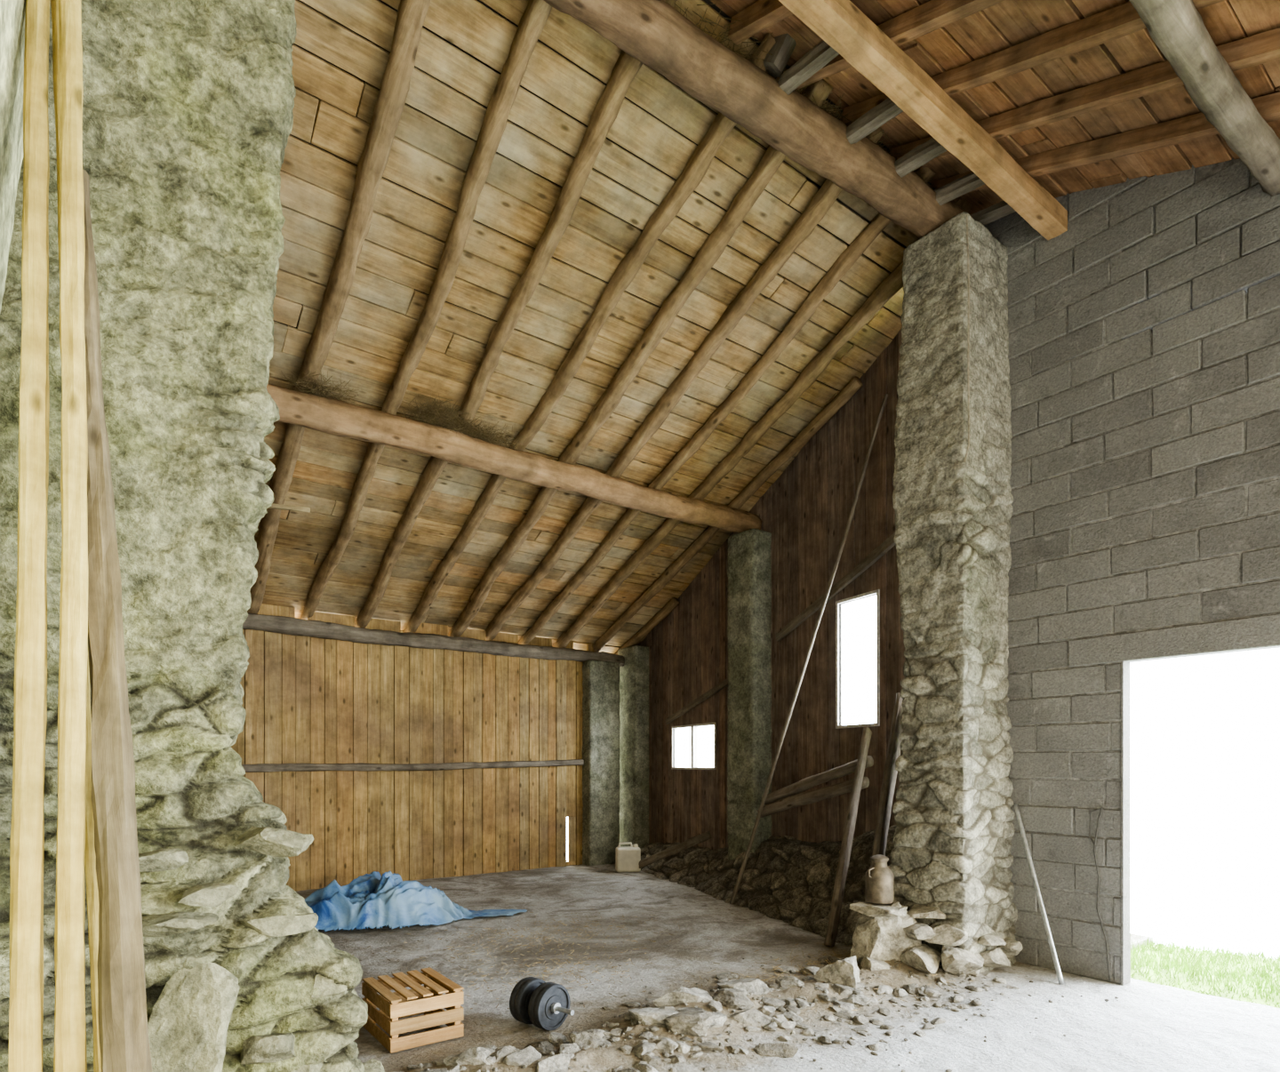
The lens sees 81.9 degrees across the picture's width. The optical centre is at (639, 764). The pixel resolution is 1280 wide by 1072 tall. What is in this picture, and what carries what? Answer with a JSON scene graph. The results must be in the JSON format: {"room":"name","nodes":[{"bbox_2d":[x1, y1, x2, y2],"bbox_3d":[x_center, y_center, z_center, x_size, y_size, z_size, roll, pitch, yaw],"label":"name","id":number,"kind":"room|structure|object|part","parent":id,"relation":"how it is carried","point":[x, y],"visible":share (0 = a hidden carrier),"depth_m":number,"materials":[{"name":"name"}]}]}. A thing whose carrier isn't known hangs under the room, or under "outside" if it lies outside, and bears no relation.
{"room":"farm building","nodes":[
{"label":"farm building","id":0,"kind":"room"},
{"bbox_2d":[0,0,25,312],"bbox_3d":[-1.613,-1.250,1.761,0.503,5.500,1.751,0,0,-36],"label":"wall","id":1,"kind":"structure","parent":0,"point":[12,12],"depth_m":2.24,"materials":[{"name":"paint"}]},
{"bbox_2d":[229,628,583,891],"bbox_3d":[-4.012,-0.065,8.784,8.000,3.150,0.055,0,0,-36],"label":"wall","id":2,"kind":"structure","parent":0,"point":[301,699],"depth_m":9.54,"materials":[{"name":"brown wood"}]},
{"bbox_2d":[237,759,583,772],"bbox_3d":[-3.982,0.047,8.702,7.752,0.129,0.135,-1,1,-36],"label":"wall rail","id":3,"kind":"object","parent":2,"relation":"attached to","point":[360,766],"visible":0.68,"depth_m":9.35,"materials":[{"name":"grey wood"}]},
{"bbox_2d":[242,612,624,666],"bbox_3d":[-3.724,-1.592,8.857,8.550,0.251,0.245,0,0,-36],"label":"beam","id":4,"kind":"structure","parent":2,"relation":"on","point":[269,623],"depth_m":9.40,"materials":[{"name":"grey wood"}]},
{"bbox_2d":[257,603,594,651],"bbox_3d":[-3.075,-1.733,9.434,5.920,0.226,0.025,0,0,-36],"label":"eave blocking","id":5,"kind":"object","parent":4,"relation":"on","point":[265,609],"visible":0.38,"depth_m":9.38,"materials":[{"name":"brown wood"}]},
{"bbox_2d":[252,0,930,653],"bbox_3d":[-1.783,-3.025,6.864,9.505,2.797,6.767,0,0,-36],"label":"ceiling","id":6,"kind":"structure","parent":0,"point":[429,158],"depth_m":5.80,"materials":[{"name":"brown wood"}]},
{"bbox_2d":[640,825,894,944],"bbox_3d":[1.256,1.030,8.561,1.039,1.014,5.821,0,0,-22],"label":"stone wall","id":7,"kind":"structure","parent":0,"point":[791,881],"depth_m":7.60,"materials":[{"name":"brown stone"}]},
{"bbox_2d":[638,831,711,868],"bbox_3d":[0.410,1.162,9.851,0.051,0.634,1.392,0,0,-44],"label":"board","id":8,"kind":"object","parent":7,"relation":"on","point":[700,838],"visible":1,"depth_m":9.77,"materials":[{"name":"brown wood"}]},
{"bbox_2d":[864,692,903,902],"bbox_3d":[2.079,0.375,6.245,0.073,2.006,0.848,0,0,43],"label":"plank","id":9,"kind":"object","parent":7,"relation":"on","point":[889,777],"visible":0.61,"depth_m":6.25,"materials":[{"name":"brown wood"}]},
{"bbox_2d":[268,0,1276,562],"bbox_3d":[0.048,-3.067,4.390,9.700,2.794,13.000,0,0,-36],"label":"covering","id":10,"kind":"object","parent":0,"point":[713,6],"visible":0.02,"depth_m":5.07,"materials":[{"name":"brown wood"}]},
{"bbox_2d":[640,328,905,849],"bbox_3d":[1.277,-1.423,9.065,0.103,5.847,6.527,0,0,-27],"label":"wall","id":11,"kind":"structure","parent":0,"point":[806,510],"depth_m":8.06,"materials":[{"name":"brown wood"}]},
{"bbox_2d":[671,726,676,768],"bbox_3d":[0.492,-0.240,10.671,0.087,0.620,0.030,0,0,-36],"label":"frame bar","id":12,"kind":"object","parent":11,"relation":"attached to","point":[673,762],"visible":0.71,"depth_m":10.65,"materials":[{"name":"paint"}]},
{"bbox_2d":[672,767,713,769],"bbox_3d":[0.750,0.055,10.165,0.081,0.030,1.118,0,0,-27],"label":"frame bar","id":13,"kind":"object","parent":11,"relation":"attached to","point":[673,768],"visible":0.86,"depth_m":10.12,"materials":[{"name":"paint"}]},
{"bbox_2d":[672,722,713,728],"bbox_3d":[0.750,-0.535,10.165,0.081,0.030,1.118,0,0,-27],"label":"frame bar","id":14,"kind":"object","parent":11,"relation":"attached to","point":[707,724],"visible":0.86,"depth_m":10.15,"materials":[{"name":"paint"}]},
{"bbox_2d":[690,726,697,767],"bbox_3d":[0.750,-0.240,10.165,0.092,0.560,0.060,0,0,-36],"label":"frame bar","id":15,"kind":"object","parent":11,"relation":"attached to","point":[693,730],"visible":0.86,"depth_m":10.14,"materials":[{"name":"paint"}]},
{"bbox_2d":[713,722,716,769],"bbox_3d":[1.009,-0.240,9.660,0.087,0.620,0.030,0,0,-36],"label":"frame bar","id":16,"kind":"object","parent":11,"relation":"attached to","point":[715,724],"visible":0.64,"depth_m":9.63,"materials":[{"name":"paint"}]},
{"bbox_2d":[835,600,842,728],"bbox_3d":[2.055,-1.025,7.610,0.087,1.310,0.030,0,0,-36],"label":"frame bar","id":17,"kind":"object","parent":11,"relation":"attached to","point":[837,624],"visible":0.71,"depth_m":7.59,"materials":[{"name":"paint"}]},
{"bbox_2d":[837,722,876,728],"bbox_3d":[2.184,-0.385,7.357,0.081,0.030,0.551,0,0,-27],"label":"frame bar","id":18,"kind":"object","parent":11,"relation":"attached to","point":[873,724],"visible":0.79,"depth_m":7.32,"materials":[{"name":"paint"}]},
{"bbox_2d":[837,590,876,604],"bbox_3d":[2.184,-1.665,7.357,0.081,0.030,0.551,0,0,-27],"label":"frame bar","id":19,"kind":"object","parent":11,"relation":"attached to","point":[864,596],"visible":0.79,"depth_m":7.34,"materials":[{"name":"paint"}]},
{"bbox_2d":[876,589,879,726],"bbox_3d":[2.313,-1.025,7.104,0.087,1.310,0.030,0,0,-36],"label":"frame bar","id":20,"kind":"object","parent":11,"relation":"attached to","point":[877,590],"visible":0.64,"depth_m":7.08,"materials":[{"name":"paint"}]},
{"bbox_2d":[288,864,1279,1071],"bbox_3d":[-0.537,1.448,3.894,7.970,0.134,12.300,0,0,-36],"label":"floor","id":21,"kind":"structure","parent":0,"point":[1150,1027],"depth_m":4.82,"materials":[{"name":"concrete"}]},
{"bbox_2d":[8,0,49,1071],"bbox_3d":[-1.653,-0.799,2.007,0.073,4.611,0.860,0,0,-37],"label":"wooden plank","id":22,"kind":"object","parent":21,"relation":"on","point":[26,1014],"visible":1,"depth_m":1.95,"materials":[{"name":"brown wood"}]},
{"bbox_2d":[53,0,87,1071],"bbox_3d":[-1.561,-0.799,2.021,0.078,4.609,0.857,0,0,-39],"label":"wooden plank","id":23,"kind":"object","parent":21,"relation":"on","point":[69,955],"visible":1,"depth_m":1.97,"materials":[{"name":"brown wood"}]},
{"bbox_2d":[50,0,101,1071],"bbox_3d":[-1.612,-0.750,2.112,0.764,4.505,0.043,0,0,41],"label":"thin lath","id":24,"kind":"object","parent":21,"relation":"on","point":[90,858],"visible":0.28,"depth_m":2.00,"materials":[{"name":"brown wood"}]},
{"bbox_2d":[82,168,152,1071],"bbox_3d":[-1.427,-0.173,1.998,0.121,3.374,0.989,0,0,-44],"label":"wooden plank","id":25,"kind":"object","parent":21,"relation":"on","point":[122,1002],"visible":0.83,"depth_m":1.95,"materials":[{"name":"brown wood"}]},
{"bbox_2d":[0,0,367,1071],"bbox_3d":[-2.532,-1.225,2.521,3.025,5.450,1.052,0,0,-36],"label":"stone wall","id":26,"kind":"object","parent":21,"relation":"on","point":[188,105],"visible":0.77,"depth_m":2.84,"materials":[{"name":"stone"}]},
{"bbox_2d":[269,503,310,511],"bbox_3d":[-1.609,-1.121,3.200,0.327,0.035,0.034,0,0,-27],"label":"peg","id":27,"kind":"object","parent":26,"relation":"attached to","point":[271,505],"visible":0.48,"depth_m":3.23,"materials":[{"name":"brown wood"}]},
{"bbox_2d":[138,826,384,1071],"bbox_3d":[-1.457,0.896,2.759,0.380,1.311,1.215,0,0,40],"label":"stones","id":28,"kind":"object","parent":21,"relation":"on","point":[188,1024],"visible":0.81,"depth_m":2.58},
{"bbox_2d":[361,967,463,1053],"bbox_3d":[-1.277,1.360,4.130,0.402,0.275,0.502,0,0,-36],"label":"wooden crate","id":29,"kind":"object","parent":21,"relation":"on","point":[429,1000],"visible":0.97,"depth_m":3.99,"materials":[{"name":"brown wood"}]},
{"bbox_2d":[304,869,527,930],"bbox_3d":[-2.234,1.248,7.106,2.290,0.475,1.025,0,0,-14],"label":"tarp","id":30,"kind":"object","parent":21,"relation":"on","point":[379,898],"visible":0.93,"depth_m":6.76,"materials":[{"name":"blue plastic"}]},
{"bbox_2d":[330,904,679,995],"bbox_3d":[-0.815,1.490,6.613,3.884,0.087,2.545,0,0,-36],"label":"litter","id":31,"kind":"object","parent":21,"relation":"on","point":[610,905],"visible":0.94,"depth_m":6.36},
{"bbox_2d":[509,976,574,1030],"bbox_3d":[-0.549,1.368,4.209,0.460,0.256,0.256,0,0,40],"label":"dumbbell","id":32,"kind":"object","parent":21,"relation":"on","point":[539,1003],"visible":1,"depth_m":4.17,"materials":[{"name":"metal"}]},
{"bbox_3d":[-0.651,1.368,4.294,0.043,0.256,0.256,0,0,40],"label":"plate","id":33,"kind":"part","parent":32,"relation":"part of","materials":[{"name":"metal"}]},
{"bbox_3d":[-0.621,1.368,4.268,0.043,0.256,0.256,0,0,40],"label":"plate","id":34,"kind":"part","parent":32,"relation":"part of","materials":[{"name":"metal"}]},
{"bbox_3d":[-0.528,1.368,4.192,0.043,0.256,0.256,0,0,39],"label":"plate","id":35,"kind":"part","parent":32,"relation":"part of","materials":[{"name":"metal"}]},
{"bbox_3d":[-0.497,1.368,4.166,0.043,0.256,0.256,0,0,40],"label":"plate","id":36,"kind":"part","parent":32,"relation":"part of","materials":[{"name":"metal"}]},
{"bbox_2d":[440,939,661,1025],"bbox_3d":[-0.506,1.488,5.207,2.234,0.088,1.924,0,0,-36],"label":"litter","id":37,"kind":"object","parent":21,"relation":"on","point":[627,940],"visible":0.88,"depth_m":5.30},
{"bbox_2d":[392,939,1118,1071],"bbox_3d":[0.765,1.423,4.201,4.399,0.204,2.512,0,0,-39],"label":"rubble","id":38,"kind":"object","parent":21,"relation":"on","point":[696,1021],"visible":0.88,"depth_m":4.07,"materials":[{"name":"beige stone"}]},
{"bbox_2d":[729,393,887,903],"bbox_3d":[1.644,-0.976,7.423,1.729,4.965,0.051,0,0,39],"label":"wooden plank","id":39,"kind":"object","parent":21,"relation":"on","point":[821,610],"visible":1,"depth_m":7.38,"materials":[{"name":"grey wood"}]},
{"bbox_2d":[757,776,869,817],"bbox_3d":[1.672,0.338,7.272,0.134,0.458,1.438,0,0,-32],"label":"log","id":40,"kind":"object","parent":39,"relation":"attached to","point":[807,797],"visible":0.94,"depth_m":7.20,"materials":[{"name":"brown wood"}]},
{"bbox_2d":[761,755,873,804],"bbox_3d":[1.713,0.173,7.305,0.122,0.514,1.427,0,0,-32],"label":"log","id":41,"kind":"object","parent":40,"relation":"on","point":[803,785],"visible":0.88,"depth_m":7.23,"materials":[{"name":"brown wood"}]},
{"bbox_2d":[684,941,972,1018],"bbox_3d":[1.611,1.465,5.369,3.476,0.149,1.623,0,0,-36],"label":"rubble","id":42,"kind":"object","parent":21,"relation":"on","point":[835,941],"visible":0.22,"depth_m":5.23,"materials":[{"name":"grey stone"}]},
{"bbox_2d":[814,955,860,995],"bbox_3d":[1.311,1.391,4.818,0.388,0.244,0.353,0,0,-36],"label":"boulder","id":43,"kind":"object","parent":21,"relation":"on","point":[844,973],"visible":0.84,"depth_m":4.78,"materials":[{"name":"beige stone"}]},
{"bbox_2d":[824,726,871,947],"bbox_3d":[1.817,0.589,6.416,0.066,1.872,1.007,0,0,37],"label":"plank","id":44,"kind":"object","parent":21,"relation":"on","point":[844,860],"visible":1,"depth_m":6.36,"materials":[{"name":"brown wood"}]},
{"bbox_2d":[849,901,1022,975],"bbox_3d":[2.160,1.289,5.347,1.268,0.572,0.673,0,0,6],"label":"column base stones","id":45,"kind":"structure","parent":21,"relation":"on","point":[882,933],"depth_m":5.24},
{"bbox_2d":[865,854,893,904],"bbox_3d":[1.775,0.846,5.469,0.200,0.352,0.200,0,0,8],"label":"milk can","id":46,"kind":"object","parent":45,"relation":"on","point":[879,876],"visible":1,"depth_m":5.39,"materials":[{"name":"metal"}]},
{"bbox_3d":[1.696,0.796,5.410,0.061,0.083,0.012,0,0,-36],"label":"handle","id":47,"kind":"part","parent":46,"relation":"part of","materials":[{"name":"metal"}]},
{"bbox_2d":[888,211,1017,975],"bbox_3d":[2.374,-1.230,5.664,0.844,5.460,0.761,0,0,-36],"label":"stone column","id":48,"kind":"structure","parent":21,"relation":"on","point":[954,836],"depth_m":5.44,"materials":[{"name":"stone"}]},
{"bbox_2d":[544,0,990,239],"bbox_3d":[-0.479,-4.109,3.774,7.529,0.315,0.324,0,0,-34],"label":"ridge beam","id":49,"kind":"structure","parent":48,"relation":"on","point":[655,34],"depth_m":4.49,"materials":[{"name":"brown wood"}]},
{"bbox_2d":[246,0,430,614],"bbox_3d":[-2.717,-2.983,6.006,0.225,2.892,6.760,0,0,-35],"label":"rafter","id":50,"kind":"object","parent":49,"relation":"on","point":[395,87],"visible":0.77,"depth_m":4.90,"materials":[{"name":"brown wood"}]},
{"bbox_2d":[300,0,551,619],"bbox_3d":[-2.202,-2.999,6.391,0.198,2.833,6.774,0,0,-36],"label":"rafter","id":51,"kind":"object","parent":49,"relation":"on","point":[534,18],"visible":0.9,"depth_m":5.11,"materials":[{"name":"brown wood"}]},
{"bbox_2d":[354,0,676,627],"bbox_3d":[-1.724,-3.006,6.747,0.177,2.885,6.756,0,0,-36],"label":"rafter","id":52,"kind":"object","parent":49,"relation":"on","point":[626,68],"visible":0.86,"depth_m":5.49,"materials":[{"name":"brown wood"}]},
{"bbox_2d":[403,32,775,632],"bbox_3d":[-1.189,-2.981,7.133,0.192,2.866,6.764,0,0,-36],"label":"rafter","id":53,"kind":"object","parent":49,"relation":"on","point":[697,166],"visible":0.92,"depth_m":5.88,"materials":[{"name":"brown wood"}]},
{"bbox_2d":[448,79,833,636],"bbox_3d":[-0.757,-2.980,7.453,0.215,2.890,6.764,0,0,-36],"label":"rafter","id":54,"kind":"object","parent":49,"relation":"on","point":[716,244],"visible":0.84,"depth_m":6.19,"materials":[{"name":"brown wood"}]},
{"bbox_2d":[485,127,885,640],"bbox_3d":[-0.340,-2.987,7.766,0.220,2.883,6.764,0,0,-35],"label":"rafter","id":55,"kind":"object","parent":49,"relation":"on","point":[828,194],"visible":0.84,"depth_m":6.64,"materials":[{"name":"brown wood"}]},
{"bbox_2d":[518,167,935,644],"bbox_3d":[0.134,-2.995,8.116,0.193,2.850,6.764,0,0,-36],"label":"rafter","id":56,"kind":"object","parent":49,"relation":"on","point":[854,251],"visible":0.89,"depth_m":7.03,"materials":[{"name":"brown wood"}]},
{"bbox_2d":[552,199,973,647],"bbox_3d":[0.576,-2.987,8.442,0.183,2.909,6.751,0,0,-36],"label":"rafter","id":57,"kind":"object","parent":49,"relation":"on","point":[892,283],"visible":0.82,"depth_m":7.51,"materials":[{"name":"brown wood"}]},
{"bbox_2d":[763,33,796,77],"bbox_3d":[0.858,-4.318,4.452,0.229,0.253,0.128,0,0,36],"label":"stub","id":58,"kind":"object","parent":49,"relation":"on","point":[782,50],"visible":0.81,"depth_m":4.42,"materials":[{"name":"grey wood"}]},
{"bbox_2d":[777,40,839,95],"bbox_3d":[1.013,-4.103,4.306,0.107,0.213,0.505,0,0,-32],"label":"rafter","id":59,"kind":"object","parent":49,"relation":"attached to","point":[818,57],"visible":0.82,"depth_m":4.31,"materials":[{"name":"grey wood"}]},
{"bbox_2d":[674,0,965,207],"bbox_3d":[1.383,-4.308,5.024,5.686,0.268,0.583,0,0,-36],"label":"nest","id":60,"kind":"object","parent":49,"relation":"on","point":[713,22],"visible":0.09,"depth_m":4.47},
{"bbox_2d":[845,97,903,143],"bbox_3d":[1.498,-4.097,4.668,0.102,0.203,0.508,0,0,-30],"label":"rafter","id":61,"kind":"object","parent":49,"relation":"attached to","point":[879,115],"visible":0.78,"depth_m":4.67,"materials":[{"name":"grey wood"}]},
{"bbox_2d":[894,137,947,177],"bbox_3d":[1.892,-4.096,4.959,0.107,0.206,0.506,0,0,-32],"label":"rafter","id":62,"kind":"object","parent":49,"relation":"attached to","point":[925,152],"visible":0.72,"depth_m":4.94,"materials":[{"name":"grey wood"}]},
{"bbox_2d":[934,172,984,205],"bbox_3d":[2.272,-4.101,5.239,0.107,0.215,0.504,0,0,-31],"label":"rafter","id":63,"kind":"object","parent":49,"relation":"attached to","point":[965,184],"visible":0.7,"depth_m":5.22,"materials":[{"name":"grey wood"}]},
{"bbox_2d":[970,200,1015,226],"bbox_3d":[2.623,-4.101,5.498,0.111,0.214,0.503,0,0,-30],"label":"rafter","id":64,"kind":"object","parent":49,"relation":"attached to","point":[1002,209],"visible":0.47,"depth_m":5.45,"materials":[{"name":"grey wood"}]},
{"bbox_2d":[889,27,1279,159],"bbox_3d":[3.571,-3.133,2.870,0.096,2.482,6.003,0,0,-37],"label":"rafter","id":65,"kind":"object","parent":49,"relation":"on","point":[1261,48],"visible":0.65,"depth_m":4.10,"materials":[{"name":"brown wood"}]},
{"bbox_2d":[930,91,1279,191],"bbox_3d":[3.988,-3.137,3.176,0.095,2.481,6.000,0,0,-37],"label":"rafter","id":66,"kind":"object","parent":49,"relation":"on","point":[1196,126],"visible":0.59,"depth_m":4.50,"materials":[{"name":"brown wood"}]},
{"bbox_2d":[1013,803,1064,984],"bbox_3d":[2.849,0.900,5.286,0.032,1.212,0.551,0,0,-6],"label":"metal rod","id":67,"kind":"object","parent":21,"relation":"on","point":[1016,807],"visible":1,"depth_m":5.25,"materials":[{"name":"metal"}]},
{"bbox_2d":[581,863,1153,948],"bbox_3d":[1.671,1.600,8.887,1.540,0.200,7.300,0,0,-36],"label":"floor slab","id":68,"kind":"structure","parent":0,"point":[606,867],"depth_m":9.85,"materials":[{"name":"concrete"}]},
{"bbox_2d":[582,659,620,865],"bbox_3d":[-0.661,-0.025,11.279,0.590,3.050,0.511,0,0,-36],"label":"stone pillar","id":69,"kind":"structure","parent":68,"relation":"on","point":[601,784],"depth_m":11.05,"materials":[{"name":"grey stone"}]},
{"bbox_2d":[615,842,640,871],"bbox_3d":[-0.169,1.296,10.349,0.340,0.407,0.220,0,0,-8],"label":"jerry can","id":70,"kind":"object","parent":68,"relation":"on","point":[628,859],"visible":0.99,"depth_m":10.25,"materials":[{"name":"white plastic"}]},
{"bbox_3d":[-0.204,1.134,10.345,0.219,0.082,0.032,0,0,-8],"label":"handle","id":71,"kind":"part","parent":70,"relation":"part of","materials":[{"name":"white plastic"}]},
{"bbox_2d":[617,645,649,847],"bbox_3d":[-0.004,-0.150,11.505,0.547,3.300,0.527,0,0,-36],"label":"stone pillar","id":72,"kind":"structure","parent":68,"relation":"on","point":[634,676],"depth_m":11.25,"materials":[{"name":"grey stone"}]},
{"bbox_2d":[614,597,679,655],"bbox_3d":[0.020,-1.965,11.148,0.131,0.820,1.745,0,0,-36],"label":"rafter","id":73,"kind":"object","parent":72,"relation":"on","point":[671,604],"visible":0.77,"depth_m":10.85,"materials":[{"name":"brown wood"}]},
{"bbox_2d":[727,528,772,859],"bbox_3d":[1.381,-0.600,8.767,0.587,4.200,0.486,0,0,-36],"label":"stone pillar","id":74,"kind":"structure","parent":68,"relation":"on","point":[749,598],"depth_m":8.55,"materials":[{"name":"grey stone"}]},
{"bbox_2d":[269,384,762,532],"bbox_3d":[-1.939,-2.819,6.361,8.250,0.321,0.318,0,0,-36],"label":"beam","id":75,"kind":"structure","parent":74,"relation":"on","point":[331,416],"depth_m":6.67,"materials":[{"name":"brown wood"}]},
{"bbox_2d":[280,363,359,405],"bbox_3d":[-2.544,-2.976,5.854,0.600,0.271,0.501,0,0,-36],"label":"nest","id":76,"kind":"object","parent":75,"relation":"on","point":[318,388],"visible":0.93,"depth_m":5.82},
{"bbox_2d":[395,390,497,437],"bbox_3d":[-1.747,-3.051,6.428,0.657,0.417,0.748,0,0,40],"label":"nest","id":77,"kind":"object","parent":75,"relation":"on","point":[436,416],"visible":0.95,"depth_m":6.34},
{"bbox_2d":[421,408,519,450],"bbox_3d":[-1.478,-3.008,6.623,0.996,0.342,0.484,0,0,-36],"label":"nest","id":78,"kind":"object","parent":75,"relation":"on","point":[476,432],"visible":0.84,"depth_m":6.60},
{"bbox_2d":[592,376,863,651],"bbox_3d":[0.630,-2.683,9.385,0.153,2.264,5.296,0,0,-35],"label":"rafter","id":79,"kind":"object","parent":75,"relation":"on","point":[855,383],"visible":0.84,"depth_m":8.52,"materials":[{"name":"brown wood"}]},
{"bbox_2d":[709,0,1279,214],"bbox_3d":[1.524,-3.197,1.303,8.206,2.452,6.087,0,0,-36],"label":"ceiling","id":80,"kind":"structure","parent":0,"point":[1004,25],"depth_m":4.26,"materials":[{"name":"brown wood"}]},
{"bbox_2d":[984,160,1279,983],"bbox_3d":[4.502,-1.525,3.453,0.118,6.051,6.406,0,0,-36],"label":"wall","id":81,"kind":"structure","parent":0,"point":[1215,301],"depth_m":5.06,"materials":[{"name":"concrete"}]},
{"bbox_2d":[778,0,1067,239],"bbox_3d":[0.016,-3.909,3.123,7.540,0.151,0.150,0,0,-36],"label":"beam","id":82,"kind":"structure","parent":81,"relation":"attached to","point":[841,24],"depth_m":4.32,"materials":[{"name":"brown wood"}]},
{"bbox_2d":[728,0,793,45],"bbox_3d":[2.331,-3.133,1.953,0.096,2.480,6.003,0,0,-37],"label":"rafter","id":83,"kind":"object","parent":82,"relation":"on","point":[763,14],"visible":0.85,"depth_m":4.17,"materials":[{"name":"brown wood"}]},
{"bbox_2d":[1088,807,1111,980],"bbox_3d":[3.182,0.888,5.110,0.027,1.185,0.141,0,0,-36],"label":"cable","id":84,"kind":"object","parent":81,"relation":"attached to","point":[1101,808],"visible":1,"depth_m":5.11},
{"bbox_2d":[1120,661,1130,985],"bbox_3d":[4.210,0.400,3.853,0.119,2.200,2.990,0,0,-36],"label":"door frame","id":85,"kind":"structure","parent":81,"relation":"in","point":[1125,667],"depth_m":5.03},
{"bbox_2d":[1068,613,1279,666],"bbox_3d":[4.193,-0.795,3.872,0.123,0.190,3.616,0,0,-37],"label":"lintel","id":86,"kind":"object","parent":81,"relation":"in","point":[1257,633],"depth_m":4.74,"materials":[{"name":"grey concrete"}]},
{"bbox_2d":[1129,0,1279,196],"bbox_3d":[0.762,-3.414,2.115,7.540,0.199,0.212,0,0,-37],"label":"wooden beam","id":87,"kind":"structure","parent":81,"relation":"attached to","point":[1177,28],"depth_m":3.66,"materials":[{"name":"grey wood"}]},
{"bbox_2d":[791,0,1004,89],"bbox_3d":[2.746,-3.135,2.257,0.097,2.484,6.002,0,0,-36],"label":"rafter","id":88,"kind":"object","parent":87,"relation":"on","point":[932,15],"visible":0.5,"depth_m":3.92,"materials":[{"name":"brown wood"}]},
{"bbox_2d":[840,0,1225,126],"bbox_3d":[3.158,-3.134,2.563,0.095,2.486,6.000,0,0,-37],"label":"rafter","id":89,"kind":"object","parent":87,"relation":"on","point":[1121,20],"visible":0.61,"depth_m":3.92,"materials":[{"name":"brown wood"}]},
{"bbox_2d":[1122,158,1279,295],"bbox_3d":[4.419,-3.077,3.510,0.001,2.754,5.985,0,0,-37],"label":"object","id":90,"kind":"structure","parent":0,"point":[1203,172],"depth_m":4.66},
{"label":"outside","id":91,"kind":"structure","parent":0,"visible":0},
{"bbox_2d":[1130,944,1279,1007],"bbox_3d":[6.005,4.026,4.443,3.200,5.085,8.000,0,0,-36],"label":"ground","id":92,"kind":"structure","parent":91,"point":[1207,987],"depth_m":5.23,"materials":[{"name":"green plant"}]},
{"bbox_2d":[1130,933,1279,1007],"bbox_3d":[5.103,1.866,4.773,2.173,0.940,4.044,0,0,-36],"label":"grass tufts","id":93,"kind":"object","parent":92,"relation":"on","point":[1198,968],"visible":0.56,"depth_m":5.43,"materials":[{"name":"green plant"}]}
]}

